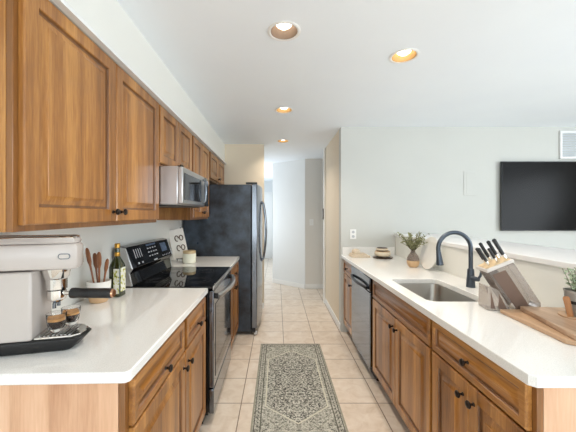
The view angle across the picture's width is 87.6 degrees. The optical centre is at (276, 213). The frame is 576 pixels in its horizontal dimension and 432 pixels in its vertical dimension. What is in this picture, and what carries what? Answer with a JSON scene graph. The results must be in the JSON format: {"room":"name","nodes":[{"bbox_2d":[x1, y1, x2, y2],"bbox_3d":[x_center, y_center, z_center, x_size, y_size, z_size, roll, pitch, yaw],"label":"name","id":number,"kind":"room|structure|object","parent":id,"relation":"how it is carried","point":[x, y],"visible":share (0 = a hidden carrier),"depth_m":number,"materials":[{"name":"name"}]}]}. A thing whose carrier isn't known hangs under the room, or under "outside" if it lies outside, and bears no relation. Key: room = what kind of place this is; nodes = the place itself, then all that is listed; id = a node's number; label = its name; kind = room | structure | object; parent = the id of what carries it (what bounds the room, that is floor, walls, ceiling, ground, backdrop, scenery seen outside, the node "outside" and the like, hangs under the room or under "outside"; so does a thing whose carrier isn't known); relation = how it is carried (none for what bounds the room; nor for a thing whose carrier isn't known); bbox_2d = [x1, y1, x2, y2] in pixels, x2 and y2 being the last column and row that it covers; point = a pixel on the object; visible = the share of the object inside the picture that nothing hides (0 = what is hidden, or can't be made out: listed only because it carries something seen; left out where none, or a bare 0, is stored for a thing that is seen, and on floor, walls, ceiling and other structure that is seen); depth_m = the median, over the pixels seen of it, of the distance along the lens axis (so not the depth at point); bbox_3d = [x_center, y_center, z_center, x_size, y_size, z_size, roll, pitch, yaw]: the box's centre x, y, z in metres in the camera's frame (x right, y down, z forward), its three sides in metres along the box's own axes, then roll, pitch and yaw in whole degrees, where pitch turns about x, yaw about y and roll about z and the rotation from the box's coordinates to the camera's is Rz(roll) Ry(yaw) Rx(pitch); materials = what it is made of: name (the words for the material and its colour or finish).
{"room":"kitchen","nodes":[
{"label":"kitchen","id":0,"kind":"room"},
{"bbox_2d":[0,219,182,310],"bbox_3d":[-1.160,0.182,-0.115,0.120,2.435,9.370,0,0,0],"label":"wall","id":1,"kind":"structure","parent":0,"point":[102,239],"depth_m":1.89,"materials":[{"name":"paint"}]},
{"bbox_2d":[0,0,158,231],"bbox_3d":[-0.919,-0.339,1.437,0.356,0.787,1.074,0,0,0],"label":"upper cabinet","id":2,"kind":"object","parent":1,"relation":"attached to","point":[79,137],"visible":1,"depth_m":1.10,"materials":[{"name":"brown wood"}]},
{"bbox_2d":[159,105,191,170],"bbox_3d":[-0.919,-0.527,2.357,0.356,0.410,0.762,0,0,0],"label":"upper cabinet","id":3,"kind":"object","parent":1,"relation":"attached to","point":[175,141],"visible":0.36,"depth_m":2.24,"materials":[{"name":"brown wood"}]},
{"bbox_2d":[159,166,208,207],"bbox_3d":[-0.841,-0.188,2.357,0.509,0.263,0.752,0,0,0],"label":"microwave oven","id":4,"kind":"object","parent":3,"relation":"attached to","point":[179,187],"visible":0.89,"depth_m":2.00,"materials":[{"name":"metal"}]},
{"bbox_2d":[157,135,208,219],"bbox_3d":[-0.919,-0.339,3.090,0.356,0.787,0.700,0,0,0],"label":"upper cabinet","id":5,"kind":"object","parent":1,"relation":"attached to","point":[200,153],"visible":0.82,"depth_m":2.88,"materials":[{"name":"brown wood"}]},
{"bbox_2d":[209,152,223,184],"bbox_3d":[-0.919,-0.566,3.941,0.356,0.332,0.998,0,0,0],"label":"upper cabinet","id":6,"kind":"object","parent":1,"relation":"attached to","point":[216,167],"visible":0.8,"depth_m":3.83,"materials":[{"name":"brown wood"}]},
{"bbox_2d":[49,0,224,163],"bbox_3d":[-0.938,-0.885,2.075,0.325,0.300,4.750,0,0,0],"label":"soffit","id":7,"kind":"structure","parent":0,"point":[108,19],"depth_m":1.69,"materials":[{"name":"paint"}]},
{"bbox_2d":[52,0,225,163],"bbox_3d":[-0.761,-0.754,2.650,0.027,0.036,3.599,0,0,0],"label":"trim","id":8,"kind":"structure","parent":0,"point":[62,4],"depth_m":1.43,"materials":[{"name":"white paint"}]},
{"bbox_2d":[224,144,263,302],"bbox_3d":[-0.647,0.182,4.510,0.905,2.435,0.120,0,0,0],"label":"wall","id":9,"kind":"structure","parent":0,"point":[244,162],"depth_m":4.45,"materials":[{"name":"beige paint"}]},
{"bbox_2d":[264,181,272,255],"bbox_3d":[-0.410,0.182,9.550,1.220,2.435,0.100,0,0,0],"label":"wall","id":10,"kind":"structure","parent":0,"point":[268,185],"depth_m":9.50,"materials":[{"name":"paint"}]},
{"bbox_2d":[264,192,271,257],"bbox_3d":[-0.475,0.350,9.479,0.650,2.100,0.039,0,0,0],"label":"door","id":11,"kind":"structure","parent":10,"relation":"in","point":[267,195],"depth_m":9.46,"materials":[{"name":"white paint"}]},
{"bbox_2d":[273,159,304,283],"bbox_3d":[0.009,0.182,7.528,0.620,2.435,3.928,0,0,-9],"label":"wall","id":12,"kind":"structure","parent":0,"point":[288,176],"depth_m":5.85,"materials":[{"name":"paint"}]},
{"bbox_2d":[272,278,304,288],"bbox_3d":[0.211,1.357,5.870,0.795,0.084,0.012,0,0,40],"label":"baseboard","id":13,"kind":"structure","parent":12,"relation":"attached to","point":[299,285],"depth_m":5.85,"materials":[{"name":"white paint"}]},
{"bbox_2d":[199,258,409,431],"bbox_3d":[2.200,1.460,2.500,7.000,0.120,15.000,0,0,0],"label":"floor","id":14,"kind":"structure","parent":0,"point":[290,314],"depth_m":2.79,"materials":[{"name":"beige tile"}]},
{"bbox_2d":[0,297,205,431],"bbox_3d":[-0.751,0.960,1.459,0.642,0.878,1.018,0,0,0],"label":"base cabinet","id":15,"kind":"object","parent":14,"relation":"on","point":[168,394],"visible":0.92,"depth_m":0.98,"materials":[{"name":"brown wood"}]},
{"bbox_2d":[0,288,207,384],"bbox_3d":[-0.776,0.502,1.435,0.646,0.035,1.073,0,0,0],"label":"countertop","id":16,"kind":"structure","parent":15,"relation":"on","point":[127,330],"depth_m":1.13,"materials":[{"name":"white stone"}]},
{"bbox_2d":[0,234,115,355],"bbox_3d":[-0.858,0.283,1.110,0.498,0.404,0.159,0,0,-14],"label":"espresso machine","id":17,"kind":"object","parent":16,"relation":"on","point":[35,270],"visible":0.98,"depth_m":1.04,"materials":[{"name":"plastic"}]},
{"bbox_2d":[45,310,66,332],"bbox_3d":[-0.812,0.397,1.105,0.065,0.067,0.065,0,0,0],"label":"espresso cup","id":18,"kind":"object","parent":17,"relation":"on","point":[55,320],"visible":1,"depth_m":1.09,"materials":[{"name":"clear glass"}]},
{"bbox_2d":[33,323,88,339],"bbox_3d":[-0.794,0.437,1.127,0.147,0.008,0.135,0,0,-14],"label":"drip tray","id":19,"kind":"object","parent":17,"relation":"on","point":[78,331],"depth_m":1.09,"materials":[{"name":"silver metal"}]},
{"bbox_2d":[61,304,80,325],"bbox_3d":[-0.806,0.397,1.174,0.065,0.067,0.065,0,0,0],"label":"espresso cup","id":20,"kind":"object","parent":17,"relation":"on","point":[73,311],"visible":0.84,"depth_m":1.16,"materials":[{"name":"clear glass"}]},
{"bbox_2d":[86,278,110,303],"bbox_3d":[-0.985,0.426,1.660,0.120,0.116,0.120,0,0,0],"label":"utensil crock","id":21,"kind":"object","parent":16,"relation":"on","point":[89,284],"visible":0.49,"depth_m":1.62,"materials":[{"name":"beige ceramic"}]},
{"bbox_2d":[85,248,94,282],"bbox_3d":[-1.021,0.315,1.646,0.057,0.260,0.013,0,0,-16],"label":"spoon","id":22,"kind":"object","parent":21,"relation":"in","point":[87,252],"visible":0.87,"depth_m":1.64,"materials":[{"name":"brown wood"}]},
{"bbox_2d":[93,253,97,282],"bbox_3d":[-1.006,0.331,1.669,0.042,0.228,0.011,0,0,6],"label":"spoon","id":23,"kind":"object","parent":21,"relation":"in","point":[94,254],"visible":0.7,"depth_m":1.67,"materials":[{"name":"brown wood"}]},
{"bbox_2d":[86,278,110,287],"bbox_3d":[-0.985,0.409,1.660,0.120,0.082,0.120,0,0,0],"label":"bowl","id":24,"kind":"object","parent":21,"relation":"on","point":[89,284],"depth_m":1.63,"materials":[{"name":"white ceramic"}]},
{"bbox_2d":[97,252,101,282],"bbox_3d":[-0.975,0.326,1.643,0.027,0.238,0.020,0,0,39],"label":"spoon","id":25,"kind":"object","parent":21,"relation":"in","point":[99,257],"visible":0.84,"depth_m":1.64,"materials":[{"name":"brown wood"}]},
{"bbox_2d":[103,259,108,281],"bbox_3d":[-0.959,0.347,1.674,0.038,0.195,0.014,0,0,-26],"label":"spoon","id":26,"kind":"object","parent":21,"relation":"in","point":[106,265],"visible":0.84,"depth_m":1.67,"materials":[{"name":"brown wood"}]},
{"bbox_2d":[109,243,125,296],"bbox_3d":[-0.945,0.329,1.775,0.069,0.311,0.069,0,0,0],"label":"oil bottle","id":27,"kind":"object","parent":16,"relation":"on","point":[117,268],"visible":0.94,"depth_m":1.75,"materials":[{"name":"green glass"}]},
{"bbox_2d":[120,238,234,423],"bbox_3d":[-0.706,0.807,2.357,0.734,1.181,0.758,0,0,0],"label":"electric range","id":28,"kind":"object","parent":14,"relation":"on","point":[148,264],"visible":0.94,"depth_m":2.17,"materials":[{"name":"black metal"}]},
{"bbox_2d":[126,267,229,288],"bbox_3d":[-0.719,0.487,2.357,0.588,0.016,0.756,0,0,0],"label":"cooktop","id":29,"kind":"object","parent":28,"relation":"in","point":[166,277],"depth_m":2.23,"materials":[{"name":"black glass"}]},
{"bbox_2d":[183,182,266,334],"bbox_3d":[-0.604,0.516,3.920,0.952,1.765,0.935,0,0,0],"label":"refrigerator","id":30,"kind":"object","parent":14,"relation":"on","point":[233,226],"visible":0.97,"depth_m":3.45,"materials":[{"name":"black metal"}]},
{"bbox_2d":[231,261,238,346],"bbox_3d":[-0.737,0.960,3.090,0.662,0.878,0.695,0,0,0],"label":"base cabinet","id":31,"kind":"object","parent":14,"relation":"on","point":[235,269],"visible":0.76,"depth_m":3.12,"materials":[{"name":"brown wood"}]},
{"bbox_2d":[171,256,238,268],"bbox_3d":[-0.764,0.502,3.088,0.669,0.035,0.694,0,0,0],"label":"countertop","id":32,"kind":"structure","parent":31,"relation":"on","point":[201,261],"depth_m":3.00,"materials":[{"name":"white stone"}]},
{"bbox_2d":[169,227,187,260],"bbox_3d":[-1.004,0.310,3.062,0.177,0.343,0.140,0,0,-40],"label":"card stand","id":33,"kind":"object","parent":32,"relation":"on","point":[176,237],"visible":0.94,"depth_m":3.06,"materials":[{"name":"white paper"}]},
{"bbox_2d":[183,250,195,263],"bbox_3d":[-0.872,0.424,2.985,0.130,0.121,0.130,0,0,0],"label":"candle jar","id":34,"kind":"object","parent":32,"relation":"on","point":[189,256],"visible":1,"depth_m":2.93,"materials":[{"name":"wax"}]},
{"bbox_2d":[250,344,348,431],"bbox_3d":[0.143,1.395,2.520,0.630,0.008,1.400,0,0,0],"label":"runner rug","id":35,"kind":"object","parent":14,"relation":"on","point":[295,391],"visible":1,"depth_m":2.34,"materials":[{"name":"grey carpet"}]},
{"bbox_2d":[344,260,351,335],"bbox_3d":[1.080,0.960,3.342,0.652,0.878,0.436,0,0,0],"label":"base cabinet","id":36,"kind":"object","parent":14,"relation":"on","point":[347,267],"visible":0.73,"depth_m":3.34,"materials":[{"name":"brown wood"}]},
{"bbox_2d":[350,265,378,380],"bbox_3d":[1.042,0.963,2.801,0.645,0.870,0.614,0,0,0],"label":"dishwasher","id":37,"kind":"object","parent":14,"relation":"on","point":[362,285],"visible":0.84,"depth_m":2.68,"materials":[{"name":"silver metal"}]},
{"bbox_2d":[373,280,433,431],"bbox_3d":[1.080,0.960,2.006,0.652,0.878,0.944,0,0,0],"label":"base cabinet","id":38,"kind":"object","parent":14,"relation":"on","point":[402,334],"visible":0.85,"depth_m":1.86,"materials":[{"name":"brown wood"}]},
{"bbox_2d":[432,320,575,431],"bbox_3d":[1.080,0.960,1.230,0.652,0.878,0.600,0,0,0],"label":"base cabinet","id":39,"kind":"object","parent":14,"relation":"on","point":[471,392],"visible":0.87,"depth_m":1.15,"materials":[{"name":"brown wood"}]},
{"bbox_2d":[341,255,575,387],"bbox_3d":[1.084,0.502,2.231,0.648,0.035,2.675,0,0,0],"label":"countertop","id":40,"kind":"structure","parent":39,"relation":"on","point":[537,359],"depth_m":1.28,"materials":[{"name":"white stone"}]},
{"bbox_2d":[349,254,370,257],"bbox_3d":[0.935,0.473,3.400,0.205,0.022,0.150,0,0,0],"label":"folded napkin","id":41,"kind":"object","parent":40,"relation":"on","point":[352,256],"visible":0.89,"depth_m":3.33,"materials":[{"name":"beige fabric"}]},
{"bbox_3d":[0.920,0.453,3.400,0.165,0.018,0.120,0,0,0],"label":"folded napkin","id":42,"kind":"object","parent":41,"relation":"on","visible":0},
{"bbox_2d":[352,249,359,253],"bbox_3d":[0.895,0.418,3.400,0.096,0.050,0.096,0,0,0],"label":"dish","id":43,"kind":"object","parent":42,"relation":"on","point":[355,251],"visible":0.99,"depth_m":3.36,"materials":[{"name":"beige ceramic"}]},
{"bbox_2d":[372,256,392,258],"bbox_3d":[1.165,0.478,3.310,0.214,0.012,0.214,0,0,0],"label":"dinner plate","id":44,"kind":"object","parent":40,"relation":"on","point":[389,257],"visible":0.62,"depth_m":3.27,"materials":[{"name":"brown ceramic"}]},
{"bbox_2d":[374,250,390,257],"bbox_3d":[1.165,0.441,3.310,0.176,0.067,0.176,0,0,0],"label":"serving bowl","id":45,"kind":"object","parent":44,"relation":"on","point":[382,254],"visible":0.85,"depth_m":3.25,"materials":[{"name":"beige ceramic"}]},
{"bbox_2d":[376,247,387,250],"bbox_3d":[1.160,0.387,3.310,0.128,0.040,0.128,0,0,0],"label":"serving bowl","id":46,"kind":"object","parent":45,"relation":"on","point":[377,248],"visible":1,"depth_m":3.26,"materials":[{"name":"beige ceramic"}]},
{"bbox_2d":[395,232,428,267],"bbox_3d":[1.250,0.320,2.725,0.248,0.330,0.300,0,0,-31],"label":"bud vase","id":47,"kind":"object","parent":40,"relation":"on","point":[413,260],"visible":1,"depth_m":2.71,"materials":[{"name":"beige ceramic"}]},
{"bbox_2d":[420,237,436,268],"bbox_3d":[1.331,0.338,2.620,0.068,0.283,0.289,0,0,1],"label":"round platter","id":48,"kind":"object","parent":40,"relation":"on","point":[428,251],"visible":0.86,"depth_m":2.64,"materials":[{"name":"white ceramic"}]},
{"bbox_2d":[398,283,477,301],"bbox_3d":[1.018,0.611,1.955,0.378,0.178,0.614,0,0,0],"label":"undermount sink","id":49,"kind":"object","parent":40,"relation":"in","point":[428,291],"visible":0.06,"depth_m":2.22,"materials":[{"name":"metal"}]},
{"bbox_2d":[436,230,481,287],"bbox_3d":[1.186,0.297,1.966,0.261,0.375,0.103,0,0,0],"label":"kitchen faucet","id":50,"kind":"object","parent":40,"relation":"on","point":[471,278],"visible":0.97,"depth_m":1.98,"materials":[{"name":"metal"}]},
{"bbox_2d":[476,256,540,310],"bbox_3d":[1.177,0.353,1.534,0.247,0.260,0.111,0,0,9],"label":"knife block","id":51,"kind":"object","parent":40,"relation":"on","point":[507,289],"visible":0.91,"depth_m":1.49,"materials":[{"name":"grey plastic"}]},
{"bbox_2d":[477,248,489,265],"bbox_3d":[1.053,0.218,1.531,0.059,0.091,0.014,0,0,9],"label":"kitchen knife","id":52,"kind":"object","parent":51,"relation":"in","point":[478,249],"visible":1,"depth_m":1.53,"materials":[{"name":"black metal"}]},
{"bbox_2d":[479,242,491,260],"bbox_3d":[1.092,0.198,1.573,0.063,0.098,0.014,0,0,9],"label":"kitchen knife","id":53,"kind":"object","parent":51,"relation":"in","point":[480,243],"visible":1,"depth_m":1.57,"materials":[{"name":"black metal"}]},
{"bbox_2d":[487,248,497,261],"bbox_3d":[1.096,0.209,1.524,0.048,0.073,0.014,0,0,9],"label":"kitchen knife","id":54,"kind":"object","parent":51,"relation":"on","point":[488,249],"visible":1,"depth_m":1.52,"materials":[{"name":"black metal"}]},
{"bbox_2d":[486,240,499,258],"bbox_3d":[1.122,0.185,1.558,0.062,0.095,0.014,0,0,9],"label":"kitchen knife","id":55,"kind":"object","parent":51,"relation":"on","point":[488,242],"visible":0.9,"depth_m":1.55,"materials":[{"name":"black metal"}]},
{"bbox_2d":[492,238,506,258],"bbox_3d":[1.126,0.176,1.519,0.068,0.104,0.014,0,0,9],"label":"kitchen knife","id":56,"kind":"object","parent":51,"relation":"on","point":[494,240],"visible":1,"depth_m":1.51,"materials":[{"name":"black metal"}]},
{"bbox_2d":[500,309,575,345],"bbox_3d":[1.238,0.475,1.261,0.328,0.018,0.422,0,0,0],"label":"cutting board","id":57,"kind":"object","parent":40,"relation":"on","point":[517,314],"visible":0.57,"depth_m":1.28,"materials":[{"name":"brown wood"}]},
{"bbox_2d":[520,306,575,340],"bbox_3d":[1.256,0.456,1.265,0.286,0.020,0.362,0,0,6],"label":"cutting board","id":58,"kind":"object","parent":57,"relation":"on","point":[549,316],"visible":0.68,"depth_m":1.28,"materials":[{"name":"brown wood"}]},
{"bbox_2d":[557,311,575,319],"bbox_3d":[1.302,0.442,1.300,0.128,0.006,0.128,0,0,0],"label":"coaster","id":59,"kind":"object","parent":58,"relation":"on","point":[561,313],"visible":0.61,"depth_m":1.31,"materials":[{"name":"brown wood"}]},
{"bbox_2d":[562,267,575,316],"bbox_3d":[1.312,0.330,1.296,0.141,0.218,0.118,0,0,42],"label":"potted herb","id":60,"kind":"object","parent":59,"relation":"on","point":[569,298],"visible":1,"depth_m":1.28,"materials":[{"name":"plant"}]},
{"bbox_2d":[563,287,575,316],"bbox_3d":[1.312,0.385,1.300,0.107,0.108,0.107,0,0,0],"label":"pot","id":61,"kind":"object","parent":60,"relation":"on","point":[570,292],"depth_m":1.28,"materials":[{"name":"metal"}]},
{"bbox_2d":[305,159,322,283],"bbox_3d":[1.465,0.182,5.680,1.870,2.435,0.120,0,0,0],"label":"wall","id":62,"kind":"structure","parent":0,"point":[313,167],"depth_m":5.62,"materials":[{"name":"grey paint"}]},
{"bbox_2d":[305,284,322,288],"bbox_3d":[1.407,1.357,5.614,1.765,0.084,0.012,0,0,0],"label":"baseboard","id":63,"kind":"structure","parent":62,"relation":"attached to","point":[307,286],"depth_m":5.61,"materials":[{"name":"white paint"}]},
{"bbox_2d":[326,130,338,319],"bbox_3d":[0.831,0.182,4.231,0.138,2.435,1.079,0,0,0],"label":"wall pier","id":64,"kind":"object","parent":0,"point":[332,149],"visible":0.57,"depth_m":4.12,"materials":[{"name":"beige paint"}]},
{"bbox_2d":[323,148,325,302],"bbox_3d":[0.828,0.183,4.750,0.185,2.434,0.100,0,0,0],"label":"trim","id":65,"kind":"structure","parent":64,"relation":"attached to","point":[324,149],"depth_m":4.70,"materials":[{"name":"white paint"}]},
{"bbox_2d":[325,298,339,329],"bbox_3d":[0.756,1.357,4.185,0.012,0.084,1.170,0,0,0],"label":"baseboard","id":66,"kind":"object","parent":64,"relation":"attached to","point":[332,313],"visible":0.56,"depth_m":4.00,"materials":[{"name":"white paint"}]},
{"bbox_2d":[117,0,575,180],"bbox_3d":[2.200,-1.135,2.500,7.000,0.200,15.000,0,0,0],"label":"ceiling","id":67,"kind":"structure","parent":0,"point":[480,63],"depth_m":2.08,"materials":[{"name":"paint"}]},
{"bbox_2d":[277,139,288,142],"bbox_3d":[0.085,-1.082,4.250,0.190,0.106,0.190,0,0,0],"label":"recessed light","id":68,"kind":"object","parent":67,"relation":"in","point":[280,140],"visible":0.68,"depth_m":4.30,"materials":[{"name":"white plastic"}]},
{"bbox_2d":[267,21,300,40],"bbox_3d":[0.040,-1.082,1.700,0.190,0.106,0.190,0,0,0],"label":"recessed light","id":69,"kind":"object","parent":67,"relation":"in","point":[280,30],"visible":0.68,"depth_m":1.74,"materials":[{"name":"white plastic"}]},
{"bbox_2d":[275,107,293,112],"bbox_3d":[0.070,-1.082,2.985,0.190,0.106,0.190,0,0,0],"label":"recessed light","id":70,"kind":"object","parent":67,"relation":"in","point":[279,109],"visible":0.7,"depth_m":3.03,"materials":[{"name":"white plastic"}]},
{"bbox_2d":[389,48,419,63],"bbox_3d":[0.832,-1.082,1.965,0.190,0.106,0.190,0,0,0],"label":"recessed light","id":71,"kind":"object","parent":67,"relation":"in","point":[405,55],"visible":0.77,"depth_m":1.99,"materials":[{"name":"white plastic"}]},
{"bbox_2d":[339,127,575,331],"bbox_3d":[3.131,0.182,3.630,4.738,2.435,0.120,0,0,0],"label":"wall","id":72,"kind":"structure","parent":0,"point":[403,180],"depth_m":3.57,"materials":[{"name":"paint"}]},
{"bbox_2d":[350,229,355,238],"bbox_3d":[0.905,0.240,3.564,0.072,0.116,0.009,0,0,0],"label":"wall outlet","id":73,"kind":"object","parent":72,"relation":"attached to","point":[352,231],"visible":1,"depth_m":3.56,"materials":[{"name":"white plastic"}]},
{"bbox_2d":[342,247,394,254],"bbox_3d":[1.085,0.437,3.561,0.619,0.094,0.017,0,0,0],"label":"trim","id":74,"kind":"structure","parent":72,"relation":"attached to","point":[345,250],"depth_m":3.55,"materials":[{"name":"white stone"}]},
{"bbox_2d":[500,161,575,230],"bbox_3d":[3.330,-0.210,3.544,1.390,0.816,0.046,0,0,0],"label":"television","id":75,"kind":"object","parent":72,"relation":"attached to","point":[534,195],"visible":1,"depth_m":3.52,"materials":[{"name":"black plastic"}]},
{"bbox_2d":[559,131,575,158],"bbox_3d":[3.700,-0.820,3.558,0.690,0.330,0.019,0,0,0],"label":"air vent","id":76,"kind":"object","parent":72,"relation":"in","point":[561,133],"visible":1,"depth_m":3.56,"materials":[{"name":"white paint"}]},
{"bbox_2d":[395,236,575,307],"bbox_3d":[1.470,0.833,2.185,0.120,1.135,2.770,0,0,0],"label":"wall","id":77,"kind":"structure","parent":0,"point":[547,282],"depth_m":1.69,"materials":[{"name":"paint"}]},
{"bbox_2d":[394,234,575,269],"bbox_3d":[1.663,0.248,2.164,0.535,0.031,2.809,0,0,0],"label":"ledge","id":78,"kind":"structure","parent":77,"relation":"on","point":[557,257],"depth_m":1.92,"materials":[{"name":"white stone"}]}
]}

